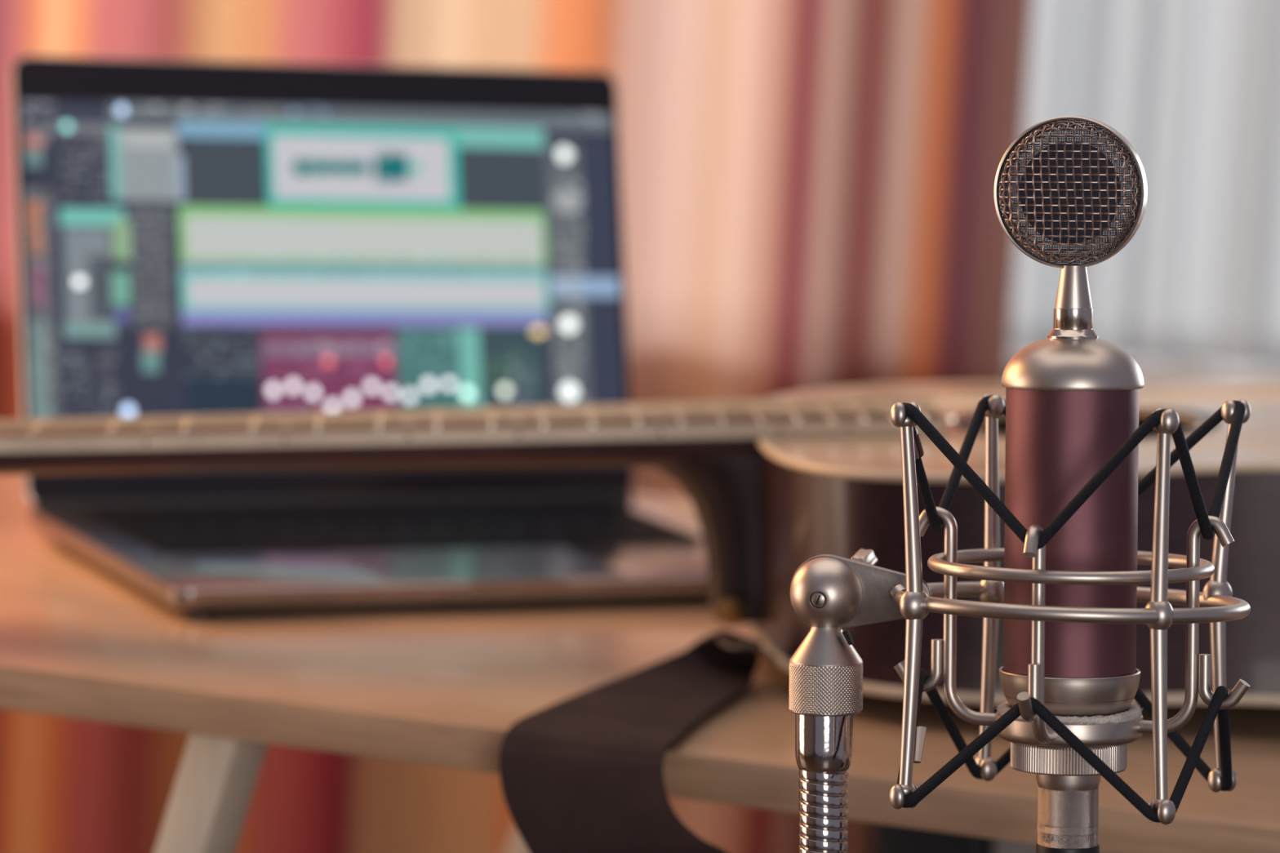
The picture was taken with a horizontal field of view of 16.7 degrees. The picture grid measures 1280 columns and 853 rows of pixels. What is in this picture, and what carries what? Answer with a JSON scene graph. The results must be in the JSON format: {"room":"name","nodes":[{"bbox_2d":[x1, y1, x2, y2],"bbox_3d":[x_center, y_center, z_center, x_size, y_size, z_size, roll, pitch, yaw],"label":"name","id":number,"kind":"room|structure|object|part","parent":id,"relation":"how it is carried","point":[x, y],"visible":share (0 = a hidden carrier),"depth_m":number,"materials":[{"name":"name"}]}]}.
{"room":"studio","nodes":[
{"label":"studio","id":0,"kind":"room"},
{"bbox_2d":[1168,355,1277,363],"bbox_3d":[0.436,-0.634,3.346,6.000,2.616,0.150,3,8,0],"label":"wall","id":1,"kind":"structure","parent":0,"point":[1180,357],"depth_m":3.35,"materials":[{"name":"white paint"}]},
{"bbox_2d":[1008,350,1279,382],"bbox_3d":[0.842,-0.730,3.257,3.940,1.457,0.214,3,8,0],"label":"windowsill","id":2,"kind":"structure","parent":1,"relation":"in","point":[1153,369],"depth_m":3.29,"materials":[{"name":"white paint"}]},
{"bbox_3d":[0.829,-1.585,3.085,4.280,0.024,0.102,3,8,0],"label":"curtain rod","id":3,"kind":"object","parent":1,"relation":"attached to","visible":0},
{"bbox_2d":[0,0,1033,852],"bbox_3d":[-0.489,-0.506,3.160,1.568,2.281,0.054,3,8,0],"label":"striped curtain","id":4,"kind":"object","parent":3,"relation":"hanging from","point":[807,186],"visible":0.21,"depth_m":3.21,"materials":[{"name":"fabric"}]},
{"bbox_2d":[1009,0,1279,366],"bbox_3d":[0.674,-0.811,3.204,0.825,1.561,0.055,3,8,0],"label":"sheer curtain","id":5,"kind":"object","parent":3,"relation":"hanging from","point":[1193,86],"visible":0.59,"depth_m":3.29,"materials":[{"name":"fabric"}]},
{"bbox_3d":[0.342,1.053,0.789,6.000,0.030,5.680,3,8,0],"label":"floor","id":6,"kind":"structure","parent":0,"visible":0},
{"bbox_2d":[0,475,1279,852],"bbox_3d":[0.096,0.463,2.125,1.566,0.743,0.640,6,8,19],"label":"table","id":7,"kind":"object","parent":6,"relation":"on","point":[438,686],"visible":0.44,"depth_m":1.87,"materials":[{"name":"brown wood"}]},
{"bbox_3d":[-0.287,0.474,1.965,0.217,0.723,0.040,6,8,19],"label":"leg","id":8,"kind":"part","parent":7,"relation":"part of","materials":[{"name":"white wood"}]},
{"bbox_2d":[10,54,709,617],"bbox_3d":[-0.113,-0.051,2.174,0.339,0.239,0.289,-1,9,-25],"label":"laptop","id":9,"kind":"object","parent":7,"relation":"on","point":[193,237],"visible":0.81,"depth_m":2.25,"materials":[{"name":"grey metal"}]},
{"bbox_2d":[53,511,151,552],"bbox_3d":[-0.264,0.052,2.132,0.013,0.001,0.118,-1,9,-25],"label":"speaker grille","id":10,"kind":"object","parent":9,"relation":"attached to","point":[78,531],"depth_m":2.13,"materials":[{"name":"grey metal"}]},
{"bbox_2d":[615,502,702,537],"bbox_3d":[0.017,0.049,2.263,0.013,0.001,0.118,-1,9,-25],"label":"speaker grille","id":11,"kind":"object","parent":9,"relation":"attached to","point":[652,514],"depth_m":2.27,"materials":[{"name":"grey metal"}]},
{"bbox_3d":[-0.116,0.416,2.450,0.218,0.723,0.040,6,8,19],"label":"leg","id":12,"kind":"part","parent":7,"relation":"part of","materials":[{"name":"white wood"}]},
{"bbox_2d":[0,373,1279,706],"bbox_3d":[0.050,0.045,1.900,1.037,0.140,0.396,1,8,-13],"label":"acoustic guitar","id":13,"kind":"object","parent":7,"relation":"on","point":[773,485],"visible":0.64,"depth_m":1.93,"materials":[{"name":"brown wood"}]},
{"bbox_2d":[498,629,777,852],"bbox_3d":[0.010,0.155,1.813,0.136,0.112,0.234,3,8,0],"label":"strap","id":14,"kind":"object","parent":13,"relation":"attached to","point":[582,772],"visible":1,"depth_m":1.75,"materials":[{"name":"brown fabric"}]},
{"bbox_2d":[795,714,853,852],"bbox_3d":[0.083,0.511,1.513,0.260,0.814,0.260,6,8,16],"label":"gooseneck stand","id":15,"kind":"object","parent":6,"relation":"on","point":[824,745],"visible":1,"depth_m":1.51,"materials":[{"name":"silver metal"}]},
{"bbox_2d":[788,393,1250,824],"bbox_3d":[0.138,0.059,1.511,0.155,0.152,0.128,8,9,29],"label":"mount","id":16,"kind":"object","parent":15,"relation":"attached to","point":[830,593],"visible":0.97,"depth_m":1.49,"materials":[{"name":"silver metal"}]},
{"bbox_3d":[0.076,0.059,1.510,0.050,0.027,0.004,6,8,16],"label":"arm plate","id":17,"kind":"part","parent":16,"relation":"part of","materials":[{"name":"silver metal"}]},
{"bbox_3d":[0.078,0.048,1.535,0.009,0.009,0.013,5,8,16],"label":"thumb knob","id":18,"kind":"part","parent":16,"relation":"part of","materials":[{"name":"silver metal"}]},
{"bbox_3d":[0.092,0.001,1.478,0.003,0.004,0.004,0,4,0],"label":"cord","id":19,"kind":"part","parent":16,"relation":"part of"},
{"bbox_3d":[0.111,0.066,1.518,0.038,0.075,0.007,7,9,27],"label":"cage rod","id":20,"kind":"part","parent":16,"relation":"part of","materials":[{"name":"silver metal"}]},
{"bbox_3d":[0.135,0.071,1.466,0.009,0.077,0.030,7,9,25],"label":"cage rod","id":21,"kind":"part","parent":16,"relation":"part of","materials":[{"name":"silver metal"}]},
{"bbox_3d":[0.148,0.108,1.507,0.122,0.045,0.117,0,4,0],"label":"elastic cord","id":22,"kind":"part","parent":16,"relation":"part of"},
{"bbox_2d":[1035,786,1099,852],"bbox_3d":[0.196,0.559,1.485,0.030,0.853,0.239,-3,10,-38],"label":"connector","id":23,"kind":"object","parent":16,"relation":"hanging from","point":[1068,821],"visible":0.98,"depth_m":1.50,"materials":[{"name":"silver metal"}]},
{"bbox_2d":[993,115,1147,791],"bbox_3d":[0.149,0.010,1.500,0.050,0.232,0.060,-1,9,-27],"label":"microphone","id":24,"kind":"object","parent":16,"relation":"attached to","point":[1073,394],"visible":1,"depth_m":1.49,"materials":[{"name":"red paint"}]},
{"bbox_2d":[999,120,1139,263],"bbox_3d":[0.146,-0.080,1.490,0.049,0.049,0.010,6,8,17],"label":"grille","id":25,"kind":"object","parent":24,"relation":"attached to","point":[1071,193],"depth_m":1.49,"materials":[{"name":"metal"}]},
{"bbox_2d":[999,666,1140,717],"bbox_3d":[0.148,0.093,1.506,0.049,0.019,0.049,0,4,0],"label":"microphone base","id":26,"kind":"object","parent":24,"relation":"on","point":[1079,691],"depth_m":1.49,"materials":[{"name":"silver metal"}]},
{"bbox_3d":[0.149,-0.048,1.497,0.013,0.015,0.013,0,4,0],"label":"stem","id":27,"kind":"part","parent":24,"relation":"part of","materials":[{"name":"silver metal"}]},
{"bbox_3d":[0.149,0.014,1.501,0.126,0.048,0.117,0,4,0],"label":"elastic cord","id":28,"kind":"part","parent":16,"relation":"part of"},
{"bbox_3d":[0.187,0.068,1.490,0.028,0.077,0.008,6,8,17],"label":"cage rod","id":29,"kind":"part","parent":16,"relation":"part of","materials":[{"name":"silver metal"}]},
{"bbox_2d":[857,822,986,852],"bbox_3d":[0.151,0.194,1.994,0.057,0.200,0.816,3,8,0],"label":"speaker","id":30,"kind":"object","parent":6,"relation":"on","point":[873,837],"depth_m":1.98},
{"bbox_2d":[985,838,1035,852],"bbox_3d":[0.275,0.464,2.386,0.214,0.690,0.184,3,8,0],"label":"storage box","id":31,"kind":"object","parent":6,"relation":"on","point":[993,846],"visible":0.02,"depth_m":2.26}
]}

